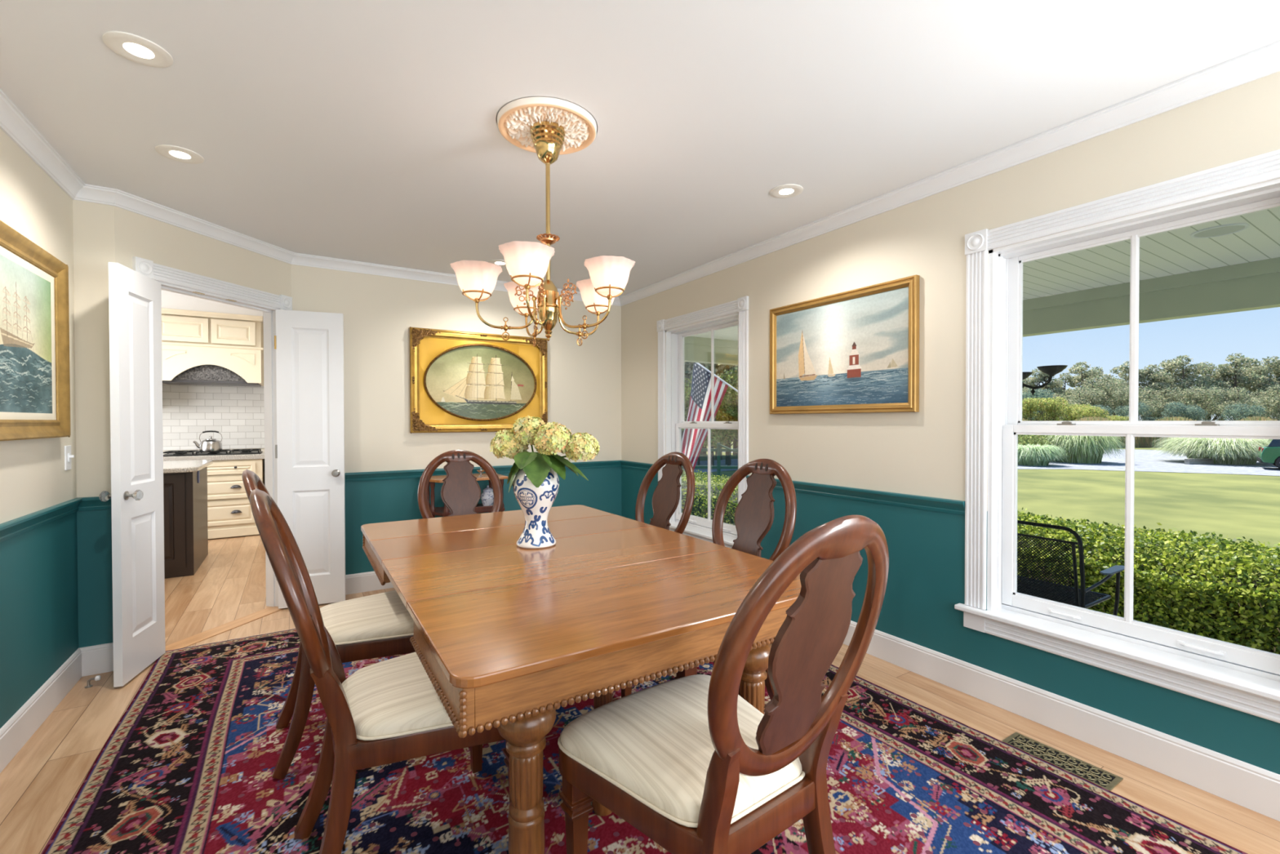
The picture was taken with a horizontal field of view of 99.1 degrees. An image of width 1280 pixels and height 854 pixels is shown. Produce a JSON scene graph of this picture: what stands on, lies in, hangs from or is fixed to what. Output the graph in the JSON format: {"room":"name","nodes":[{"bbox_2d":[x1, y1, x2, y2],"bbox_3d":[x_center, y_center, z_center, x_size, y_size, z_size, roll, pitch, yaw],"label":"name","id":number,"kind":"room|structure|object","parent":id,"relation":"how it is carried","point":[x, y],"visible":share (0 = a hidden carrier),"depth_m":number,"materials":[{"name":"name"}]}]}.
{"room":"dining room","nodes":[
{"label":"dining room","id":0,"kind":"room"},
{"bbox_2d":[0,128,78,728],"bbox_3d":[-1.451,0.048,0.439,0.120,2.440,5.485,-1,1,-32],"label":"wall","id":1,"kind":"structure","parent":0,"point":[39,601],"depth_m":2.29,"materials":[{"name":"paint"}]},
{"bbox_2d":[0,220,71,440],"bbox_3d":[-2.334,-0.346,1.998,0.042,0.797,1.226,-1,1,-32],"label":"framed painting","id":2,"kind":"object","parent":1,"relation":"attached to","point":[35,370],"visible":1,"depth_m":2.23,"materials":[{"name":"fabric"}]},
{"bbox_2d":[0,496,111,542],"bbox_3d":[-1.293,0.406,0.512,0.219,0.066,5.434,-1,1,-32],"label":"trim","id":3,"kind":"structure","parent":1,"relation":"attached to","point":[10,529],"depth_m":2.37,"materials":[{"name":"teal paint"}]},
{"bbox_2d":[0,642,113,773],"bbox_3d":[-1.294,1.195,0.522,0.215,0.142,5.439,-1,1,-32],"label":"baseboard","id":4,"kind":"structure","parent":1,"relation":"attached to","point":[17,731],"depth_m":2.37,"materials":[{"name":"paint"}]},
{"bbox_2d":[72,200,115,648],"bbox_3d":[-2.766,0.025,2.792,0.151,2.440,0.100,-1,1,-32],"label":"wall","id":5,"kind":"structure","parent":0,"point":[93,224],"depth_m":2.74,"materials":[{"name":"paint"}]},
{"bbox_2d":[114,205,291,297],"bbox_3d":[-2.616,0.018,3.321,0.120,2.440,1.062,0,1,13],"label":"wall","id":6,"kind":"structure","parent":0,"point":[135,234],"depth_m":3.16,"materials":[{"name":"paint"}]},
{"bbox_2d":[132,256,292,606],"bbox_3d":[-2.592,0.170,3.352,0.152,2.136,0.971,0,1,13],"label":"doorway","id":7,"kind":"structure","parent":6,"relation":"in","point":[171,279],"depth_m":3.68,"materials":[{"name":"white paint"}]},
{"bbox_2d":[98,262,165,687],"bbox_3d":[-2.545,0.227,2.770,0.157,2.010,0.397,0,1,-18],"label":"door","id":8,"kind":"structure","parent":7,"relation":"attached to","point":[135,298],"depth_m":2.72,"materials":[{"name":"white paint"}]},
{"bbox_2d":[274,309,346,608],"bbox_3d":[-2.251,0.216,3.719,0.407,2.010,0.096,0,1,-22],"label":"door","id":9,"kind":"structure","parent":7,"relation":"attached to","point":[309,448],"depth_m":3.74,"materials":[{"name":"white paint"}]},
{"bbox_2d":[163,448,264,453],"bbox_3d":[-4.974,-0.012,6.473,4.750,2.440,0.148,-1,1,-32],"label":"wall","id":10,"kind":"structure","parent":0,"point":[262,449],"depth_m":6.45,"materials":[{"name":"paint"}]},
{"bbox_2d":[161,307,263,386],"bbox_3d":[-4.769,-0.853,6.078,0.960,0.750,0.660,-1,1,-32],"label":"range hood","id":11,"kind":"object","parent":10,"relation":"attached to","point":[199,348],"visible":0.8,"depth_m":5.88,"materials":[{"name":"wood"}]},
{"bbox_2d":[162,382,264,450],"bbox_3d":[-4.930,-0.141,6.401,4.550,0.800,0.015,-1,1,-32],"label":"backsplash","id":12,"kind":"structure","parent":10,"relation":"attached to","point":[237,412],"depth_m":6.36,"materials":[{"name":"tile"}]},
{"bbox_2d":[290,264,622,574],"bbox_3d":[-1.340,0.002,4.585,2.668,2.440,0.120,-1,1,-32],"label":"wall","id":13,"kind":"structure","parent":0,"point":[379,312],"depth_m":4.25,"materials":[{"name":"paint"}]},
{"bbox_2d":[408,326,547,433],"bbox_3d":[-1.293,-0.366,4.504,1.136,0.824,0.056,-1,1,-32],"label":"framed painting","id":14,"kind":"object","parent":13,"relation":"attached to","point":[460,381],"visible":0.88,"depth_m":4.47,"materials":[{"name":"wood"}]},
{"bbox_2d":[344,460,653,481],"bbox_3d":[-1.137,0.364,4.265,2.668,0.066,0.644,-1,1,-32],"label":"trim","id":15,"kind":"structure","parent":13,"relation":"attached to","point":[411,473],"depth_m":4.35,"materials":[{"name":"teal paint"}]},
{"bbox_2d":[0,0,1279,324],"bbox_3d":[-1.960,-1.255,2.595,5.854,0.120,10.000,-1,1,-32],"label":"ceiling","id":16,"kind":"structure","parent":0,"point":[362,131],"depth_m":1.98,"materials":[{"name":"white paint"}]},
{"bbox_2d":[102,31,173,67],"bbox_3d":[-1.575,-1.182,1.714,0.164,0.008,0.164,-1,1,-32],"label":"recessed light","id":17,"kind":"object","parent":16,"relation":"in","point":[137,49],"visible":1,"depth_m":1.71,"materials":[{"name":"white"}]},
{"bbox_2d":[155,144,204,164],"bbox_3d":[-2.010,-1.188,2.383,0.164,0.008,0.164,-1,1,-32],"label":"recessed light","id":18,"kind":"object","parent":16,"relation":"in","point":[178,153],"visible":1,"depth_m":2.37,"materials":[{"name":"white"}]},
{"bbox_2d":[496,96,597,155],"bbox_3d":[-0.366,-1.178,2.161,0.396,0.030,0.396,0,1,13],"label":"ceiling medallion","id":19,"kind":"object","parent":16,"relation":"attached to","point":[515,118],"visible":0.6,"depth_m":2.09,"materials":[{"name":"paint"}]},
{"bbox_2d":[449,121,635,346],"bbox_3d":[-0.375,-0.759,2.187,0.711,0.837,0.691,-1,1,-32],"label":"chandelier","id":20,"kind":"object","parent":19,"relation":"hanging from","point":[527,263],"visible":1,"depth_m":2.10,"materials":[{"name":"gold metal"}]},
{"bbox_2d":[769,183,803,198],"bbox_3d":[0.745,-1.198,2.778,0.164,0.008,0.164,-1,1,-32],"label":"recessed light","id":21,"kind":"object","parent":16,"relation":"in","point":[789,190],"visible":1,"depth_m":2.77,"materials":[{"name":"white"}]},
{"bbox_2d":[0,534,1279,853],"bbox_3d":[-1.955,1.305,2.623,5.854,0.120,10.000,-1,1,-32],"label":"floor","id":22,"kind":"structure","parent":0,"point":[38,785],"depth_m":2.25,"materials":[{"name":"brown wood"}]},
{"bbox_2d":[163,459,213,578],"bbox_3d":[-4.495,0.777,4.413,1.560,0.905,1.080,-1,1,-32],"label":"kitchen island","id":23,"kind":"object","parent":22,"relation":"on","point":[184,482],"visible":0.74,"depth_m":4.48,"materials":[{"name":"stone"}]},
{"bbox_2d":[164,606,286,650],"bbox_3d":[-2.557,1.236,3.356,0.120,0.004,0.980,0,1,13],"label":"threshold","id":24,"kind":"object","parent":22,"relation":"on","point":[197,637],"depth_m":3.33,"materials":[{"name":"brown wood"}]},
{"bbox_2d":[207,458,265,538],"bbox_3d":[-4.759,0.787,6.095,0.920,0.850,0.629,-1,1,-32],"label":"base cabinet","id":25,"kind":"object","parent":22,"relation":"on","point":[229,513],"visible":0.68,"depth_m":5.95,"materials":[{"name":"beige wood"}]},
{"bbox_2d":[419,472,507,517],"bbox_3d":[-1.367,0.805,4.244,0.580,0.842,0.370,-1,1,-32],"label":"side table","id":26,"kind":"object","parent":22,"relation":"on","point":[444,511],"visible":0.35,"depth_m":4.14,"materials":[{"name":"brown wood"}]},
{"bbox_2d":[432,503,504,515],"bbox_3d":[-1.363,0.627,4.244,0.530,0.047,0.332,-1,1,-32],"label":"shelf","id":27,"kind":"object","parent":26,"relation":"attached to","point":[441,511],"depth_m":4.14,"materials":[{"name":"brown wood"}]},
{"bbox_2d":[480,484,493,506],"bbox_3d":[-1.195,0.543,4.285,0.108,0.172,0.108,0,1,39],"label":"ginger jar","id":28,"kind":"object","parent":26,"relation":"on","point":[487,496],"visible":0.85,"depth_m":4.25,"materials":[{"name":"ceramic"}]},
{"bbox_2d":[40,627,1248,853],"bbox_3d":[-0.326,1.244,2.130,2.991,0.004,3.990,-1,1,-32],"label":"area rug","id":29,"kind":"object","parent":22,"relation":"on","point":[188,767],"visible":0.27,"depth_m":1.85,"materials":[{"name":"fabric"}]},
{"bbox_2d":[241,469,415,779],"bbox_3d":[-1.173,0.703,2.225,0.725,1.094,0.557,-1,1,-32],"label":"dining chair","id":30,"kind":"object","parent":29,"relation":"on","point":[376,625],"visible":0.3,"depth_m":2.08,"materials":[{"name":"beige fabric"}]},
{"bbox_2d":[249,488,511,853],"bbox_3d":[-0.719,0.709,1.630,0.725,1.094,0.557,-1,1,-32],"label":"dining chair","id":31,"kind":"object","parent":29,"relation":"on","point":[388,711],"visible":0.77,"depth_m":1.46,"materials":[{"name":"brown wood"}]},
{"bbox_2d":[417,449,502,518],"bbox_3d":[-0.948,0.693,3.128,0.557,1.094,0.725,-1,1,-33],"label":"dining chair","id":32,"kind":"object","parent":29,"relation":"on","point":[460,491],"visible":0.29,"depth_m":3.35,"materials":[{"name":"brown wood"}]},
{"bbox_2d":[360,504,801,853],"bbox_3d":[-0.369,0.869,2.254,1.233,0.746,1.973,-1,1,-32],"label":"dining table","id":33,"kind":"object","parent":29,"relation":"on","point":[506,634],"visible":0.79,"depth_m":1.55,"materials":[{"name":"brown wood"}]},
{"bbox_2d":[512,467,559,548],"bbox_3d":[-0.437,0.315,2.293,0.193,0.359,0.193,0,1,3],"label":"vase","id":34,"kind":"object","parent":33,"relation":"on","point":[535,504],"visible":0.8,"depth_m":2.23,"materials":[{"name":"ceramic"}]},
{"bbox_2d":[489,428,528,492],"bbox_3d":[-0.539,0.139,2.319,0.196,0.263,0.167,0,1,25],"label":"hydrangea","id":35,"kind":"object","parent":34,"relation":"in","point":[504,444],"visible":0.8,"depth_m":2.27,"materials":[{"name":"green plant"}]},
{"bbox_2d":[510,415,546,469],"bbox_3d":[-0.468,0.095,2.285,0.154,0.289,0.213,0,1,3],"label":"hydrangea","id":36,"kind":"object","parent":34,"relation":"in","point":[528,425],"visible":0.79,"depth_m":2.25,"materials":[{"name":"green plant"}]},
{"bbox_2d":[521,422,572,487],"bbox_3d":[-0.367,0.109,2.242,0.167,0.261,0.204,0,1,24],"label":"hydrangea","id":37,"kind":"object","parent":34,"relation":"in","point":[556,438],"visible":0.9,"depth_m":2.21,"materials":[{"name":"green plant"}]},
{"bbox_2d":[550,431,599,480],"bbox_3d":[-0.291,0.130,2.254,0.250,0.220,0.151,0,1,-8],"label":"hydrangea","id":38,"kind":"object","parent":34,"relation":"in","point":[583,446],"visible":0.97,"depth_m":2.22,"materials":[{"name":"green plant"}]},
{"bbox_2d":[635,452,695,533],"bbox_3d":[-0.080,0.693,2.955,0.725,1.094,0.557,-1,1,-33],"label":"dining chair","id":39,"kind":"object","parent":29,"relation":"on","point":[666,495],"visible":0.31,"depth_m":3.09,"materials":[{"name":"brown wood"}]},
{"bbox_2d":[621,458,796,699],"bbox_3d":[0.301,0.698,2.386,0.725,1.094,0.557,-1,1,-32],"label":"dining chair","id":40,"kind":"object","parent":29,"relation":"on","point":[754,512],"visible":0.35,"depth_m":2.51,"materials":[{"name":"brown wood"}]},
{"bbox_2d":[557,515,888,853],"bbox_3d":[0.182,0.710,1.310,0.557,1.094,0.725,-1,1,-36],"label":"dining chair","id":41,"kind":"object","parent":29,"relation":"on","point":[687,762],"visible":1,"depth_m":1.16,"materials":[{"name":"wood"}]},
{"bbox_2d":[1001,732,1123,791],"bbox_3d":[1.565,1.241,2.039,0.124,0.006,0.340,-1,1,-32],"label":"floor vent","id":42,"kind":"object","parent":22,"relation":"in","point":[1104,779],"visible":1,"depth_m":2.02,"materials":[{"name":"gold metal"}]},
{"bbox_3d":[-5.699,0.795,5.524,1.240,0.850,0.598,-1,1,-32],"label":"base cabinet","id":43,"kind":"object","parent":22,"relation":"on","visible":0},
{"bbox_2d":[163,451,264,461],"bbox_3d":[-5.331,0.337,5.767,2.290,0.056,0.630,-1,1,-32],"label":"countertop","id":44,"kind":"structure","parent":43,"relation":"on","point":[242,456],"depth_m":5.89,"materials":[{"name":"stone"}]},
{"bbox_2d":[163,448,262,456],"bbox_3d":[-4.768,0.283,6.102,0.880,0.040,0.440,-1,1,-32],"label":"cooktop","id":45,"kind":"object","parent":44,"relation":"in","point":[234,451],"visible":0.9,"depth_m":6.03,"materials":[{"name":"black metal"}]},
{"bbox_2d":[192,430,222,451],"bbox_3d":[-4.741,0.151,6.009,0.227,0.224,0.200,0,1,5],"label":"kettle","id":46,"kind":"object","parent":45,"relation":"on","point":[210,444],"visible":1,"depth_m":5.95,"materials":[{"name":"metal"}]},
{"bbox_2d":[621,71,1279,774],"bbox_3d":[1.527,0.018,2.673,0.160,2.440,6.406,-1,1,-32],"label":"wall","id":47,"kind":"structure","parent":0,"point":[922,452],"depth_m":2.66,"materials":[{"name":"paint"}]},
{"bbox_2d":[0,40,1279,306],"bbox_3d":[-0.063,-1.153,1.682,3.570,0.070,6.136,-1,1,-32],"label":"crown molding","id":48,"kind":"structure","parent":47,"relation":"attached to","point":[1264,61],"depth_m":2.56,"materials":[{"name":"white paint"}]},
{"bbox_2d":[657,295,748,548],"bbox_3d":[0.509,0.003,4.262,0.218,1.815,1.160,-1,1,-32],"label":"window","id":49,"kind":"structure","parent":47,"relation":"in","point":[671,380],"depth_m":4.33,"materials":[{"name":"white paint"}]},
{"bbox_2d":[345,570,1279,821],"bbox_3d":[0.321,1.176,1.946,2.674,0.142,6.136,-1,1,-32],"label":"baseboard","id":50,"kind":"structure","parent":47,"relation":"attached to","point":[1250,786],"depth_m":2.14,"materials":[{"name":"paint"}]},
{"bbox_2d":[769,274,919,413],"bbox_3d":[1.117,-0.420,3.135,0.034,0.680,0.993,-1,1,-32],"label":"framed painting","id":51,"kind":"object","parent":47,"relation":"attached to","point":[856,350],"visible":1,"depth_m":3.05,"materials":[{"name":"paint"}]},
{"bbox_2d":[746,475,964,515],"bbox_3d":[1.124,0.372,3.146,0.026,0.066,1.446,-1,1,-32],"label":"trim","id":52,"kind":"structure","parent":47,"relation":"attached to","point":[934,504],"depth_m":2.89,"materials":[{"name":"teal paint"}]},
{"bbox_2d":[954,149,1279,723],"bbox_3d":[1.867,0.024,2.095,0.218,1.815,1.175,-1,1,-32],"label":"window","id":53,"kind":"structure","parent":47,"relation":"in","point":[1246,679],"depth_m":2.19,"materials":[{"name":"white paint"}]},
{"label":"outside","id":54,"kind":"structure","parent":0,"visible":0},
{"bbox_2d":[681,362,728,469],"bbox_3d":[0.918,-0.152,8.450,0.487,1.813,0.799,-1,1,-32],"label":"flag","id":55,"kind":"object","parent":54,"point":[700,406],"visible":0.8,"depth_m":8.52,"materials":[{"name":"fabric"}]},
{"bbox_3d":[3.085,-1.573,3.383,3.256,1.000,9.680,-1,1,-32],"label":"porch roof","id":56,"kind":"structure","parent":0,"visible":0},
{"bbox_2d":[689,207,1279,341],"bbox_3d":[3.008,-1.136,3.191,2.896,0.030,9.230,-1,1,-32],"label":"ceiling","id":57,"kind":"structure","parent":56,"relation":"attached to","point":[1173,252],"depth_m":3.65,"materials":[{"name":"wood"}]},
{"bbox_2d":[1022,364,1067,395],"bbox_3d":[2.399,-0.663,3.694,0.636,0.925,0.636,0,1,15],"label":"chandelier","id":58,"kind":"object","parent":57,"relation":"hanging from","point":[1053,370],"visible":0.18,"depth_m":3.41,"materials":[{"name":"black metal"}]},
{"bbox_2d":[1190,222,1248,238],"bbox_3d":[3.304,-1.117,3.111,0.230,0.008,0.230,-1,1,-32],"label":"ceiling speaker","id":59,"kind":"object","parent":57,"relation":"attached to","point":[1220,230],"visible":1,"depth_m":3.10,"materials":[{"name":"white paint"}]},
{"bbox_2d":[1194,225,1244,237],"bbox_3d":[3.304,-1.118,3.111,0.199,0.004,0.199,0,1,13],"label":"grille","id":60,"kind":"object","parent":59,"relation":"attached to","point":[1220,230],"depth_m":3.11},
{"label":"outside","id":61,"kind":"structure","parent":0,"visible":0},
{"bbox_3d":[3.003,1.614,3.186,2.851,0.070,9.180,-1,1,-32],"label":"porch deck","id":62,"kind":"object","parent":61,"visible":0},
{"bbox_2d":[1017,520,1124,615],"bbox_3d":[2.854,1.105,3.855,0.682,0.930,0.750,-1,1,-32],"label":"patio chair","id":63,"kind":"object","parent":62,"relation":"on","point":[1074,596],"visible":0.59,"depth_m":3.66,"materials":[{"name":"black metal"}]},
{"bbox_3d":[1.797,0.337,7.717,0.180,2.389,0.180,-1,1,-32],"label":"porch column","id":64,"kind":"structure","parent":62,"relation":"on","visible":0},
{"bbox_2d":[684,336,737,365],"bbox_3d":[0.540,-1.003,6.987,2.746,0.310,0.160,-1,1,-32],"label":"beam","id":65,"kind":"structure","parent":64,"relation":"on","point":[697,349],"depth_m":7.14,"materials":[{"name":"wood"}]},
{"bbox_2d":[1022,257,1279,337],"bbox_3d":[4.161,-0.976,3.910,0.160,0.310,9.220,-1,1,-32],"label":"beam","id":66,"kind":"structure","parent":64,"relation":"on","point":[1255,285],"depth_m":4.11,"materials":[{"name":"wood"}]},
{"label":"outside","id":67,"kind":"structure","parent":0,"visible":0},
{"bbox_2d":[681,441,1279,566],"bbox_3d":[174.186,0.487,109.245,400.000,0.001,320.000,-1,1,-32],"label":"lawn","id":68,"kind":"structure","parent":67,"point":[1233,506],"depth_m":13.67,"materials":[{"name":"green plant"}]},
{"bbox_2d":[681,442,737,476],"bbox_3d":[2.745,1.181,19.009,6.400,1.250,0.131,0,1,7],"label":"rail fence","id":69,"kind":"object","parent":68,"relation":"on","point":[718,450],"visible":0.11,"depth_m":18.96,"materials":[{"name":"green paint"}]},
{"bbox_2d":[681,469,1279,654],"bbox_3d":[2.359,1.417,8.871,1.648,1.063,18.532,-1,1,-32],"label":"hedge","id":70,"kind":"object","parent":68,"relation":"on","point":[1203,593],"visible":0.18,"depth_m":4.54,"materials":[{"name":"green plant"}]},
{"bbox_2d":[1022,397,1056,421],"bbox_3d":[32.663,-0.513,45.648,3.603,3.938,2.761,0,1,26],"label":"bush","id":71,"kind":"object","parent":68,"relation":"on","point":[1026,402],"visible":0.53,"depth_m":45.17,"materials":[{"name":"green plant"}]},
{"bbox_2d":[1017,434,1062,457],"bbox_3d":[19.084,0.796,27.094,3.187,1.978,3.281,0,1,7],"label":"shrub","id":72,"kind":"object","parent":68,"relation":"on","point":[1032,440],"visible":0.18,"depth_m":26.05,"materials":[{"name":"green plant"}]},
{"bbox_2d":[1022,387,1059,421],"bbox_3d":[37.964,-1.210,52.400,4.218,5.166,4.242,0,1,26],"label":"tree","id":73,"kind":"object","parent":68,"relation":"on","point":[1042,394],"visible":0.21,"depth_m":51.82,"materials":[{"name":"green plant"}]},
{"bbox_2d":[1030,373,1065,396],"bbox_3d":[47.594,-2.651,64.208,3.930,7.751,3.947,0,1,2],"label":"tree","id":74,"kind":"object","parent":68,"relation":"on","point":[1053,385],"visible":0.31,"depth_m":63.62,"materials":[{"name":"green plant"}]},
{"bbox_2d":[1029,396,1070,421],"bbox_3d":[33.819,-0.514,44.875,3.618,3.954,2.772,0,1,-16],"label":"bush","id":75,"kind":"object","parent":68,"relation":"on","point":[1054,413],"visible":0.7,"depth_m":44.53,"materials":[{"name":"green plant"}]},
{"bbox_2d":[1056,404,1093,421],"bbox_3d":[38.127,-0.313,47.887,2.432,3.470,3.174,0,1,-24],"label":"bush","id":76,"kind":"object","parent":68,"relation":"on","point":[1071,418],"visible":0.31,"depth_m":47.78,"materials":[{"name":"green plant"}]},
{"bbox_2d":[1057,386,1106,417],"bbox_3d":[47.218,-1.488,58.568,4.481,5.551,4.260,0,1,12],"label":"tree","id":77,"kind":"object","parent":68,"relation":"on","point":[1086,399],"visible":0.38,"depth_m":57.80,"materials":[{"name":"green plant"}]},
{"bbox_2d":[1062,361,1107,403],"bbox_3d":[51.678,-3.216,63.804,4.551,8.877,4.598,-1,1,-39],"label":"tree","id":78,"kind":"object","parent":68,"relation":"on","point":[1077,367],"visible":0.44,"depth_m":63.70,"materials":[{"name":"green plant"}]},
{"bbox_2d":[1069,405,1109,418],"bbox_3d":[37.571,-0.149,45.471,2.924,3.196,2.241,0,1,17],"label":"bush","id":79,"kind":"object","parent":68,"relation":"on","point":[1087,411],"visible":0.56,"depth_m":45.35,"materials":[{"name":"green plant"}]},
{"bbox_2d":[1063,375,1127,417],"bbox_3d":[49.612,-2.161,59.711,5.540,6.863,5.266,0,1,16],"label":"tree","id":80,"kind":"object","parent":68,"relation":"on","point":[1108,389],"visible":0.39,"depth_m":58.83,"materials":[{"name":"green plant"}]},
{"bbox_2d":[1097,385,1155,420],"bbox_3d":[50.686,-1.549,57.020,4.369,5.694,4.597,0,1,2],"label":"tree","id":81,"kind":"object","parent":68,"relation":"on","point":[1121,397],"visible":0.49,"depth_m":56.55,"materials":[{"name":"green plant"}]},
{"bbox_2d":[1107,360,1156,411],"bbox_3d":[57.384,-3.268,63.809,4.967,8.960,4.010,0,1,-1],"label":"tree","id":82,"kind":"object","parent":68,"relation":"on","point":[1125,369],"visible":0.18,"depth_m":63.08,"materials":[{"name":"green plant"}]},
{"bbox_2d":[1114,401,1157,420],"bbox_3d":[48.933,-0.587,53.696,3.160,3.848,3.143,0,1,5],"label":"bush","id":83,"kind":"object","parent":68,"relation":"on","point":[1141,409],"visible":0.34,"depth_m":53.67,"materials":[{"name":"green plant"}]},
{"bbox_2d":[1017,416,1277,447],"bbox_3d":[41.543,0.324,42.499,34.210,2.299,5.836,0,1,0],"label":"reeds","id":84,"kind":"object","parent":68,"relation":"on","point":[1140,442],"visible":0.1,"depth_m":40.07,"materials":[{"name":"green plant"}]},
{"bbox_2d":[1124,387,1182,420],"bbox_3d":[55.659,-1.501,59.225,4.752,5.530,4.904,-1,1,-42],"label":"tree","id":85,"kind":"object","parent":68,"relation":"on","point":[1152,396],"visible":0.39,"depth_m":58.70,"materials":[{"name":"green plant"}]},
{"bbox_2d":[1138,364,1174,404],"bbox_3d":[58.404,-2.972,62.444,4.303,8.393,4.347,0,1,34],"label":"tree","id":86,"kind":"object","parent":68,"relation":"on","point":[1162,380],"visible":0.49,"depth_m":61.43,"materials":[{"name":"green plant"}]},
{"bbox_2d":[1141,386,1194,419],"bbox_3d":[57.506,-1.541,59.841,4.802,5.588,4.956,0,1,-13],"label":"tree","id":87,"kind":"object","parent":68,"relation":"on","point":[1175,396],"visible":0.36,"depth_m":58.95,"materials":[{"name":"green plant"}]},
{"bbox_2d":[1155,400,1201,420],"bbox_3d":[51.816,-0.576,52.603,3.152,3.839,3.135,0,1,11],"label":"bush","id":88,"kind":"object","parent":68,"relation":"on","point":[1180,406],"visible":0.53,"depth_m":52.17,"materials":[{"name":"green plant"}]},
{"bbox_2d":[1156,355,1215,408],"bbox_3d":[61.687,-3.482,62.030,4.824,9.410,4.874,0,1,-20],"label":"tree","id":89,"kind":"object","parent":68,"relation":"on","point":[1190,379],"visible":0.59,"depth_m":61.46,"materials":[{"name":"green plant"}]},
{"bbox_2d":[1164,386,1226,420],"bbox_3d":[58.791,-1.547,57.927,4.846,5.639,5.001,0,1,14],"label":"tree","id":90,"kind":"object","parent":68,"relation":"on","point":[1206,395],"visible":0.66,"depth_m":56.96,"materials":[{"name":"green plant"}]},
{"bbox_2d":[1194,361,1231,417],"bbox_3d":[67.710,-3.337,65.489,4.038,9.022,5.002,0,1,17],"label":"tree","id":91,"kind":"object","parent":68,"relation":"on","point":[1208,371],"visible":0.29,"depth_m":64.72,"materials":[{"name":"green plant"}]},
{"bbox_2d":[1211,364,1250,420],"bbox_3d":[69.790,-3.190,65.017,4.521,8.728,4.475,0,1,-27],"label":"tree","id":92,"kind":"object","parent":68,"relation":"on","point":[1228,370],"visible":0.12,"depth_m":64.55,"materials":[{"name":"green plant"}]},
{"bbox_2d":[1205,386,1269,420],"bbox_3d":[62.985,-1.548,57.763,4.991,5.628,4.836,-1,1,-34],"label":"tree","id":93,"kind":"object","parent":68,"relation":"on","point":[1235,397],"visible":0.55,"depth_m":57.55,"materials":[{"name":"green plant"}]},
{"bbox_2d":[1212,353,1269,420],"bbox_3d":[70.082,-3.782,64.477,4.443,9.926,5.503,-1,1,-32],"label":"tree","id":94,"kind":"object","parent":68,"relation":"on","point":[1237,360],"visible":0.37,"depth_m":63.84,"materials":[{"name":"green plant"}]},
{"bbox_2d":[1220,403,1266,420],"bbox_3d":[57.973,-0.495,52.510,2.986,3.656,3.002,0,1,13],"label":"bush","id":95,"kind":"object","parent":68,"relation":"on","point":[1233,411],"visible":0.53,"depth_m":52.11,"materials":[{"name":"green plant"}]},
{"bbox_2d":[1243,383,1279,420],"bbox_3d":[67.825,-1.696,58.317,5.064,5.893,5.226,0,1,-25],"label":"tree","id":96,"kind":"object","parent":68,"relation":"on","point":[1275,413],"visible":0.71,"depth_m":57.78,"materials":[{"name":"green plant"}]},
{"bbox_2d":[1244,355,1279,395],"bbox_3d":[73.844,-3.572,63.793,5.271,9.507,4.255,-1,1,-40],"label":"tree","id":97,"kind":"object","parent":68,"relation":"on","point":[1269,366],"visible":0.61,"depth_m":63.67,"materials":[{"name":"green plant"}]},
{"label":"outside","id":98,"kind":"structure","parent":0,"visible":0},
{"bbox_2d":[723,448,1279,475],"bbox_3d":[30.250,1.599,31.972,38.800,0.001,38.000,-1,1,-32],"label":"driveway","id":99,"kind":"structure","parent":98,"point":[1144,460],"depth_m":23.61,"materials":[{"name":"grey concrete"}]},
{"bbox_2d":[1017,443,1068,466],"bbox_3d":[17.653,1.238,24.542,2.718,0.956,2.795,0,1,12],"label":"ornamental grass","id":100,"kind":"object","parent":99,"relation":"on","point":[1037,455],"depth_m":23.89,"materials":[{"name":"green plant"}]},
{"bbox_2d":[1038,435,1124,463],"bbox_3d":[20.979,0.887,26.010,3.744,1.614,3.823,0,1,42],"label":"ornamental grass","id":101,"kind":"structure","parent":99,"relation":"on","point":[1079,449],"depth_m":25.21,"materials":[{"name":"green plant"}]},
{"bbox_2d":[1150,436,1268,464],"bbox_3d":[27.184,1.060,25.553,5.129,1.255,5.233,0,1,38],"label":"ornamental grass","id":102,"kind":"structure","parent":99,"relation":"on","point":[1222,451],"depth_m":24.55,"materials":[{"name":"green plant"}]},
{"bbox_2d":[1257,439,1279,468],"bbox_3d":[26.988,1.023,21.234,1.903,1.400,3.850,-1,1,-45],"label":"car","id":103,"kind":"object","parent":99,"relation":"on","point":[1269,452],"visible":0.91,"depth_m":21.84,"materials":[{"name":"green paint"}]},
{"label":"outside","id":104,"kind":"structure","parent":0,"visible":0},
{"bbox_2d":[682,458,737,473],"bbox_3d":[3.983,1.722,25.297,15.600,0.001,5.400,-1,1,-32],"label":"path","id":105,"kind":"structure","parent":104,"point":[734,461],"depth_m":24.81,"materials":[{"name":"concrete"}]},
{"bbox_2d":[684,376,737,466],"bbox_3d":[2.669,-0.193,22.999,2.742,3.911,3.578,0,1,2],"label":"tree","id":106,"kind":"object","parent":105,"relation":"on","point":[720,412],"visible":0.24,"depth_m":22.09,"materials":[{"name":"green plant"}]},
{"bbox_2d":[684,361,737,464],"bbox_3d":[4.090,-2.013,24.665,6.062,7.510,5.762,0,1,-23],"label":"tree","id":107,"kind":"object","parent":105,"relation":"on","point":[722,372],"visible":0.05,"depth_m":23.05,"materials":[{"name":"green plant"}]},
{"bbox_2d":[704,391,737,466],"bbox_3d":[4.174,0.040,23.794,2.399,3.422,3.131,0,1,39],"label":"tree","id":108,"kind":"object","parent":105,"relation":"on","point":[730,398],"visible":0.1,"depth_m":23.90,"materials":[{"name":"green plant"}]},
{"bbox_2d":[706,369,737,445],"bbox_3d":[4.661,-0.316,22.701,3.802,4.156,2.913,-1,1,-42],"label":"tree","id":109,"kind":"object","parent":105,"relation":"on","point":[734,376],"visible":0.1,"depth_m":22.21,"materials":[{"name":"green plant"}]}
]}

